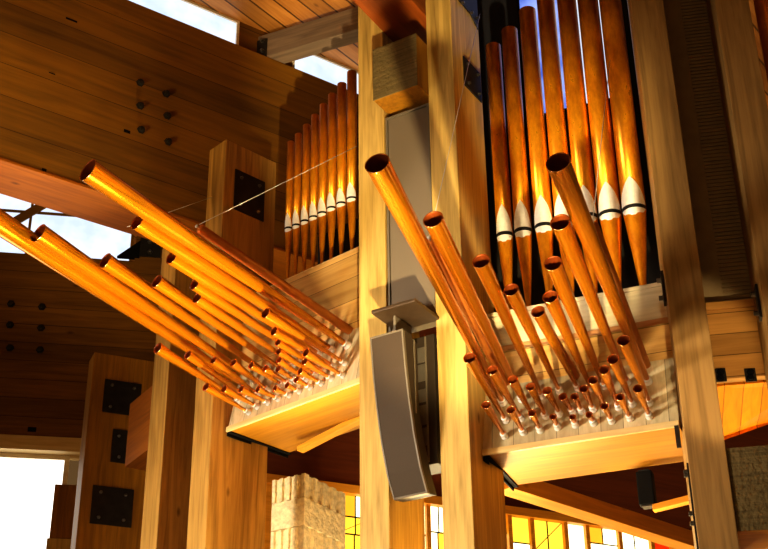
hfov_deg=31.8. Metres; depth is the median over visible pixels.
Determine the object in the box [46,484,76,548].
corbel
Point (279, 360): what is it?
pipe
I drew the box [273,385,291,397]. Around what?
pipe
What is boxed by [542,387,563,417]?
pipe
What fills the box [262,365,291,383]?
pipe
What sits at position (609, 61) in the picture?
steel cable
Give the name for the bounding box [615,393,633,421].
pipe
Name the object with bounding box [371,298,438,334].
shelf
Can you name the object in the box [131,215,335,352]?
pipe
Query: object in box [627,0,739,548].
timber post
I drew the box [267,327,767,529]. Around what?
wall
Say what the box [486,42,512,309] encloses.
flue pipe
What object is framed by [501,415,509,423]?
socket
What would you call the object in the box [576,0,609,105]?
window
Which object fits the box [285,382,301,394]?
pipe
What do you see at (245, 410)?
socket
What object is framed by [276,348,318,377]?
pipe
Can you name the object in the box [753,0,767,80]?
flue pipe
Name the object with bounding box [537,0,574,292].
flue pipe
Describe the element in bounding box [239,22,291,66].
trim
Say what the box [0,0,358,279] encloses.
timber beam
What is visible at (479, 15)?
steel cable
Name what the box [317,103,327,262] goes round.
flue pipe
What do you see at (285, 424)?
windchest
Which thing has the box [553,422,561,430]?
socket
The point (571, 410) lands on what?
socket
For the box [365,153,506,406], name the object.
pipe
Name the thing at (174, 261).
pipe
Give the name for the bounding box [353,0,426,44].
beam
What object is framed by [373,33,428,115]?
block
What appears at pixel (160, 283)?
pipe
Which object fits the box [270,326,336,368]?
pipe
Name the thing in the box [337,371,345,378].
socket
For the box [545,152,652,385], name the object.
pipe
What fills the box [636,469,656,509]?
floodlight
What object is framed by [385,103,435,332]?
loudspeaker
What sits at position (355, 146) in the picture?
steel cable
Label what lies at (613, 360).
pipe
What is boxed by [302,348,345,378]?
pipe
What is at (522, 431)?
socket
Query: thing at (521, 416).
socket
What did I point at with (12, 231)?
pipe
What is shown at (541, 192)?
flue pipe
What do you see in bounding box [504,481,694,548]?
timber beam
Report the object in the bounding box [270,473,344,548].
stone pillar
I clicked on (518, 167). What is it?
flue pipe
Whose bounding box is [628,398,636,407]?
socket
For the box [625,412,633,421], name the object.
socket
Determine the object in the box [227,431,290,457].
bracket
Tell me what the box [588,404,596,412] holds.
socket
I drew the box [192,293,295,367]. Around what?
pipe
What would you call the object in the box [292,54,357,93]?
window
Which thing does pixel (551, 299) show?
pipe
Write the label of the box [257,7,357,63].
beam
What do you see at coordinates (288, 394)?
socket
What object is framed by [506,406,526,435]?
pipe
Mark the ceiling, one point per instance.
(268, 16)
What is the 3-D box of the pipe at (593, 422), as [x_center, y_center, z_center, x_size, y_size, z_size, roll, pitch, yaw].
[1.456,1.015,9.467,0.055,0.076,0.136,-12,-30,20]
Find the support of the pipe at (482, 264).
attached to the windchest at (568, 452)
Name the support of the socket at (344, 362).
attached to the pipe at (267, 314)
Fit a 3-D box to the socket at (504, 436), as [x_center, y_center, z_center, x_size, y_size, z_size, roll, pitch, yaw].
[0.863,1.156,9.706,0.055,0.054,0.056,-11,-42,19]
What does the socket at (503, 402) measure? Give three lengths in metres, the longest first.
0.069 x 0.068 x 0.056 m
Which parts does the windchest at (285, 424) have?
panel, panel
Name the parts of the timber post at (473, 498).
gusset plate, steel plate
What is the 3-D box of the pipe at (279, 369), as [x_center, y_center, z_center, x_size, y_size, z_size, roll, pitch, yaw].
[-0.793,0.821,11.055,0.064,0.102,0.223,-24,-36,36]
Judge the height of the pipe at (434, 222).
0.538 m
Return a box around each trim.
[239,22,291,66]
[266,473,691,530]
[621,0,637,94]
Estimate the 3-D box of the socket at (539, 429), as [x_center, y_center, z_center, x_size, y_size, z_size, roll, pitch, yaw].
[1.109,1.103,9.623,0.055,0.054,0.056,-10,-43,17]
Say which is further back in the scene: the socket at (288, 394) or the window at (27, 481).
the window at (27, 481)
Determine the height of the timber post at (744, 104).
10.600 m
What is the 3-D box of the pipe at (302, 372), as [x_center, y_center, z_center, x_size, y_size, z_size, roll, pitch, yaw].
[-0.581,0.819,10.779,0.066,0.096,0.253,-25,-37,38]
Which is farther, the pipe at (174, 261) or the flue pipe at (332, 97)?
the flue pipe at (332, 97)
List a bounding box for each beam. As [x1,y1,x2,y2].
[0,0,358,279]
[0,252,155,460]
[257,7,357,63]
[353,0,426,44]
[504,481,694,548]
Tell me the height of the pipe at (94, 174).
0.604 m
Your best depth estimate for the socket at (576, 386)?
9.71 m
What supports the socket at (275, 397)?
attached to the pipe at (259, 389)
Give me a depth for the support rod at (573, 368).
9.67 m
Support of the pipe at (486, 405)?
attached to the windchest at (568, 452)
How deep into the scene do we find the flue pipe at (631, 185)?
10.76 m
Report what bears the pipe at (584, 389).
attached to the windchest at (568, 452)
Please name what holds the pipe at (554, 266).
attached to the windchest at (568, 452)
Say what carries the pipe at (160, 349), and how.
attached to the windchest at (285, 424)
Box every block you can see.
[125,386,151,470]
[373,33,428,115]
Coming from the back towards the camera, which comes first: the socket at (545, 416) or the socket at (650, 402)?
the socket at (545, 416)
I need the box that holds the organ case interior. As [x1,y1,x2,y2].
[477,0,659,312]
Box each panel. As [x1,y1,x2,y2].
[680,0,751,299]
[705,299,765,383]
[726,445,767,548]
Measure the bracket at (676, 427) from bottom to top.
0.160 m
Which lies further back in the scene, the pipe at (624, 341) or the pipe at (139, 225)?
the pipe at (139, 225)
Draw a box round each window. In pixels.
[0,194,133,260]
[0,452,69,548]
[129,0,239,44]
[264,483,672,548]
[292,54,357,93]
[517,0,566,119]
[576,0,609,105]
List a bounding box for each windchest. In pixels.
[226,247,359,451]
[482,317,683,484]
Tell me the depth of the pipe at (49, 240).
10.57 m
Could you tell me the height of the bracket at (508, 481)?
0.033 m
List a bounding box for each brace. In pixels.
[297,416,359,452]
[652,495,688,512]
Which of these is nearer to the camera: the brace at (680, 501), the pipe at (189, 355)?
the brace at (680, 501)
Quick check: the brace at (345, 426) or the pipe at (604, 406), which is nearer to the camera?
the pipe at (604, 406)
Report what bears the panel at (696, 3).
attached to the wall at (707, 250)
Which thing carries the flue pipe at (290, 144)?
on the ledge at (358, 246)
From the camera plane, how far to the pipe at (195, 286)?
10.63 m
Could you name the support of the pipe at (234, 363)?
attached to the windchest at (285, 424)
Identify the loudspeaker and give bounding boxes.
[370,329,440,501]
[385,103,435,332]
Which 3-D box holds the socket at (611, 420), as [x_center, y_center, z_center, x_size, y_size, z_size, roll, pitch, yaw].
[1.589,1.017,9.447,0.055,0.054,0.056,-11,-42,19]
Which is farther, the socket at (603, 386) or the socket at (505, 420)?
the socket at (505, 420)
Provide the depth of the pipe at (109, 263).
10.68 m
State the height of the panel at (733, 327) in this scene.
0.653 m
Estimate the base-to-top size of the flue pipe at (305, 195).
1.663 m
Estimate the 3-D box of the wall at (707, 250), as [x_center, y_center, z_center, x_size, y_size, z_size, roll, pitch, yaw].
[2.579,-1.723,11.151,0.883,4.485,0.048,-6,-29,9]
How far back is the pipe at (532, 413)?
9.52 m
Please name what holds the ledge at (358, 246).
on the windchest at (285, 424)
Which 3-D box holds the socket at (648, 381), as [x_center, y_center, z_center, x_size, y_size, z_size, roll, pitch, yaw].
[1.860,0.746,9.540,0.066,0.065,0.056,-11,-42,19]
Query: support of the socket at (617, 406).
attached to the pipe at (604, 370)
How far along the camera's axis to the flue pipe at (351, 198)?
12.09 m
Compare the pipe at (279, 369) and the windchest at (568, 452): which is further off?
the pipe at (279, 369)
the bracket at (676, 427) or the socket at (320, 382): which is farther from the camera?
the socket at (320, 382)
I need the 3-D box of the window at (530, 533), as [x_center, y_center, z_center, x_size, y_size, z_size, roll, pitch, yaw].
[2.578,4.058,13.646,8.251,3.000,0.103,11,-30,-21]
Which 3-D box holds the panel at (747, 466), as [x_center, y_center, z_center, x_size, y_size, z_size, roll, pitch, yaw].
[2.504,1.491,8.999,0.383,0.568,0.454,-6,-29,9]
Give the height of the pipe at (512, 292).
0.340 m
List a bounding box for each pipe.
[0,208,248,386]
[32,224,258,384]
[79,159,350,349]
[99,253,262,368]
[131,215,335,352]
[152,275,284,368]
[153,343,241,403]
[166,253,322,355]
[184,350,250,399]
[190,280,300,352]
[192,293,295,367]
[195,224,352,334]
[202,382,251,415]
[210,356,260,395]
[221,384,259,409]
[230,359,270,391]
[238,385,270,405]
[248,361,284,388]
[255,385,280,401]
[261,308,347,365]
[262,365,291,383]
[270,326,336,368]
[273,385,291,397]
[275,339,326,372]
[275,365,295,383]
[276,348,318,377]
[276,357,308,382]
[284,141,293,278]
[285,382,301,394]
[292,133,301,274]
[294,376,312,390]
[297,367,323,386]
[300,124,310,270]
[301,358,334,381]
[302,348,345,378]
[309,114,318,266]
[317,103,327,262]
[326,93,336,258]
[336,82,346,253]
[346,70,356,249]
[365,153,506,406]
[423,211,521,402]
[463,352,509,423]
[472,254,544,399]
[481,401,508,439]
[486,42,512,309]
[486,365,524,421]
[501,26,531,306]
[503,283,563,394]
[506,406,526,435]
[507,375,530,418]
[519,6,552,291]
[526,382,548,419]
[528,409,543,433]
[531,306,580,391]
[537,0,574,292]
[542,290,593,392]
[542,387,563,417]
[544,256,606,389]
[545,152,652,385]
[549,413,561,430]
[550,214,630,386]
[557,0,597,292]
[558,393,576,414]
[569,414,578,428]
[570,393,585,414]
[577,0,621,285]
[579,384,596,412]
[585,411,597,426]
[588,376,604,412]
[598,365,621,410]
[599,0,646,285]
[600,402,615,424]
[607,354,636,407]
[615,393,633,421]
[617,335,653,406]
[633,384,653,419]
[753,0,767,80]
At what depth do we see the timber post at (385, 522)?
10.52 m
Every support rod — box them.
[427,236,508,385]
[554,331,579,379]
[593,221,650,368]
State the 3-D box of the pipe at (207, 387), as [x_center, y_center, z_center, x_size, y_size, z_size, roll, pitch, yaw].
[-1.293,1.033,11.187,0.081,0.155,0.498,-24,-36,37]
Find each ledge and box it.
[256,246,358,292]
[487,283,666,345]
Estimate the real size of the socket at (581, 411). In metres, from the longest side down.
0.056 x 0.055 x 0.054 m
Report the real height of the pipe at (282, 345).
0.157 m
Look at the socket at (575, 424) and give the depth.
9.52 m
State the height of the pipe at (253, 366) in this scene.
0.131 m
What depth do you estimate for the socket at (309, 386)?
10.89 m
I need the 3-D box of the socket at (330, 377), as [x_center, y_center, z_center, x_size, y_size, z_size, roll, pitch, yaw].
[-0.432,0.824,10.774,0.055,0.054,0.056,-24,-46,37]
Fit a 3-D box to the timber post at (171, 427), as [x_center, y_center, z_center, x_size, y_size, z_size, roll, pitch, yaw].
[-1.763,3.299,11.120,0.609,7.936,0.242,24,-37,-38]
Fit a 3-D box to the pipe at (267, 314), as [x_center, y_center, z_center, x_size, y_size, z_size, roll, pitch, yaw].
[-0.606,0.493,10.543,0.094,0.219,0.878,-25,-36,37]
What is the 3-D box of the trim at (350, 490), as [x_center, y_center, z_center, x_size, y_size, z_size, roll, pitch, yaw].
[2.399,2.664,14.308,7.815,0.086,0.150,11,-30,-21]
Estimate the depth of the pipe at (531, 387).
9.49 m
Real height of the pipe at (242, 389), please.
0.100 m
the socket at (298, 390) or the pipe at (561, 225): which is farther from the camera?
the socket at (298, 390)
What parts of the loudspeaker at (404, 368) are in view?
edge trim, edge trim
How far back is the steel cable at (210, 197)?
12.01 m
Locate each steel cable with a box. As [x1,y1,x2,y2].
[127,197,210,226]
[199,146,356,224]
[435,15,479,210]
[592,61,609,219]
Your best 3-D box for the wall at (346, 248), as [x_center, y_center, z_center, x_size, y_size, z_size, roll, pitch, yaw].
[-0.029,-0.132,12.039,1.500,1.019,0.071,-23,-35,35]
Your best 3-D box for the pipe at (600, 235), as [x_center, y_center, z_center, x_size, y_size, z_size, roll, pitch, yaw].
[1.595,0.166,9.096,0.072,0.404,1.578,-11,-30,18]
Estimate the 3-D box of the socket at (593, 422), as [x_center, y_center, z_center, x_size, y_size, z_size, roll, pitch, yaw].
[1.470,1.036,9.492,0.055,0.054,0.056,-12,-41,20]
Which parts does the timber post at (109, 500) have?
steel plate, steel plate, steel plate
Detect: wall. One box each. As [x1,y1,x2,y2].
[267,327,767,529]
[318,218,358,263]
[663,0,752,302]
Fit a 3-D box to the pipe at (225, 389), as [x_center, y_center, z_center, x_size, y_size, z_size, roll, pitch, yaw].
[-1.182,1.017,11.178,0.074,0.120,0.383,-25,-37,38]
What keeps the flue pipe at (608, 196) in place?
on the ledge at (643, 301)
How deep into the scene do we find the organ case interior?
11.57 m
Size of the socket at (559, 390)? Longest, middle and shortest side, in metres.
0.056 x 0.055 x 0.054 m
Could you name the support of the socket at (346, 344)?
attached to the pipe at (94, 174)
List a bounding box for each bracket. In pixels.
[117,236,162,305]
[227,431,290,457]
[483,455,517,490]
[674,425,681,447]
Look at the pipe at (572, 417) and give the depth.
9.51 m
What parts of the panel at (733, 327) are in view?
steel plate, rail, steel plate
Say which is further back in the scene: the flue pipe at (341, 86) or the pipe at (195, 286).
the flue pipe at (341, 86)
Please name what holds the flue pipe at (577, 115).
on the ledge at (643, 301)
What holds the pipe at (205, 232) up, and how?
attached to the windchest at (285, 424)
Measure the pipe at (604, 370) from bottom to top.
0.169 m
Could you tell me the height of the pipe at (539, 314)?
0.268 m
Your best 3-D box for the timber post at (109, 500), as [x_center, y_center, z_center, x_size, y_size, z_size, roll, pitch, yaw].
[-2.576,4.149,12.098,0.750,7.382,0.285,11,-30,-21]
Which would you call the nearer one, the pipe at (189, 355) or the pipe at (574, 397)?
the pipe at (574, 397)
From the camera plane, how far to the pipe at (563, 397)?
9.52 m
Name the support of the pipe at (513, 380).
attached to the windchest at (568, 452)
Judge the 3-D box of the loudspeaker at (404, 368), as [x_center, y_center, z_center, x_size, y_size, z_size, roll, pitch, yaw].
[0.193,0.968,9.900,0.348,1.345,0.553,-17,-32,27]
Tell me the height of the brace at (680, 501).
0.111 m
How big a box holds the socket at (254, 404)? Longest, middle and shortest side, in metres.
0.056 x 0.055 x 0.054 m
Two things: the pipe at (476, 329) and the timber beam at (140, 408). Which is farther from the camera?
the timber beam at (140, 408)
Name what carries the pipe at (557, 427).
attached to the windchest at (568, 452)
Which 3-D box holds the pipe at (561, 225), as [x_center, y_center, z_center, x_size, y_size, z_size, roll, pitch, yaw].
[1.407,0.210,8.988,0.130,0.470,1.781,-11,-30,18]
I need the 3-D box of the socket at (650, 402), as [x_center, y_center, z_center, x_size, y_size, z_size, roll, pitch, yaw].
[1.851,0.887,9.423,0.055,0.054,0.056,-11,-42,19]
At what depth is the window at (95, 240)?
15.77 m
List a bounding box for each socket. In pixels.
[243,408,251,415]
[252,402,259,409]
[262,398,270,405]
[272,394,280,401]
[277,381,284,388]
[284,391,291,397]
[294,386,301,394]
[304,382,312,390]
[315,378,323,386]
[325,373,334,381]
[328,344,335,352]
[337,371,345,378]
[339,358,347,365]
[340,339,350,349]
[497,396,506,406]
[500,430,508,439]
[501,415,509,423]
[518,426,526,435]
[519,413,524,421]
[535,425,543,433]
[541,410,548,419]
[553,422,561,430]
[555,385,563,394]
[555,408,563,417]
[567,406,576,414]
[571,419,578,428]
[573,382,580,391]
[577,405,585,414]
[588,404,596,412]
[589,417,597,426]
[600,383,606,389]
[607,415,615,424]
[614,403,621,410]
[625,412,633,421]
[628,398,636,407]
[644,375,652,385]
[645,410,653,419]
[647,397,653,406]
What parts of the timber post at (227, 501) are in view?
steel plate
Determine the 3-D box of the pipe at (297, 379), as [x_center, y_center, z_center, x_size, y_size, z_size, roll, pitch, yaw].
[-0.646,0.877,10.873,0.062,0.082,0.174,-25,-37,38]
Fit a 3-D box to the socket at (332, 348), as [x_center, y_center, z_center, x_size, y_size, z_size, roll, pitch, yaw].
[-0.432,0.603,10.983,0.064,0.063,0.056,-24,-46,37]
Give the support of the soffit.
attached to the panel at (733, 327)
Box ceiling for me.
[132,0,767,260]
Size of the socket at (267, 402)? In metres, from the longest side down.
0.056 x 0.055 x 0.054 m
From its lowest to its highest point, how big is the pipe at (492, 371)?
0.197 m
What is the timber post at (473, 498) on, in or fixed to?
on the floor
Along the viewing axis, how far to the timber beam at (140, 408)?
12.52 m
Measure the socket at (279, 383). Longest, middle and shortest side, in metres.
0.056 x 0.055 x 0.054 m
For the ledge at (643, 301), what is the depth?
10.05 m
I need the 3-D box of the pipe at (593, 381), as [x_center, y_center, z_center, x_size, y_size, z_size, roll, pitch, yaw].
[1.502,0.838,9.412,0.073,0.143,0.388,-11,-30,18]
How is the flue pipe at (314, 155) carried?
on the ledge at (358, 246)
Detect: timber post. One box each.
[70,352,153,548]
[140,248,199,548]
[187,139,275,548]
[358,6,424,548]
[425,0,506,548]
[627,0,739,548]
[706,0,767,390]
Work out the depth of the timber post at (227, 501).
11.47 m
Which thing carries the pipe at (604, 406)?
attached to the windchest at (568, 452)
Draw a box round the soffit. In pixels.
[717,380,767,439]
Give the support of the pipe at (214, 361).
attached to the windchest at (285, 424)
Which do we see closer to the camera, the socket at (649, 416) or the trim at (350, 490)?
the socket at (649, 416)
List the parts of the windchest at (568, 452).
rail, panel, panel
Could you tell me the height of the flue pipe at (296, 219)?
1.612 m
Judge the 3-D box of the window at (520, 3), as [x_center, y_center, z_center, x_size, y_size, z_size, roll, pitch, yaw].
[1.480,-2.349,12.458,0.484,2.122,0.050,-11,-30,19]
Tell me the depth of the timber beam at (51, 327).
14.96 m
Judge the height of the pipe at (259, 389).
0.085 m
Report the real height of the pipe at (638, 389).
0.137 m
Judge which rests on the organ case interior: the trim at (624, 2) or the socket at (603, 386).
the trim at (624, 2)
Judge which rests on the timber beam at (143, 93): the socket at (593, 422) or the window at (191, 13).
the window at (191, 13)
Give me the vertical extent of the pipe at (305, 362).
0.117 m
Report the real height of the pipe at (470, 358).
0.241 m

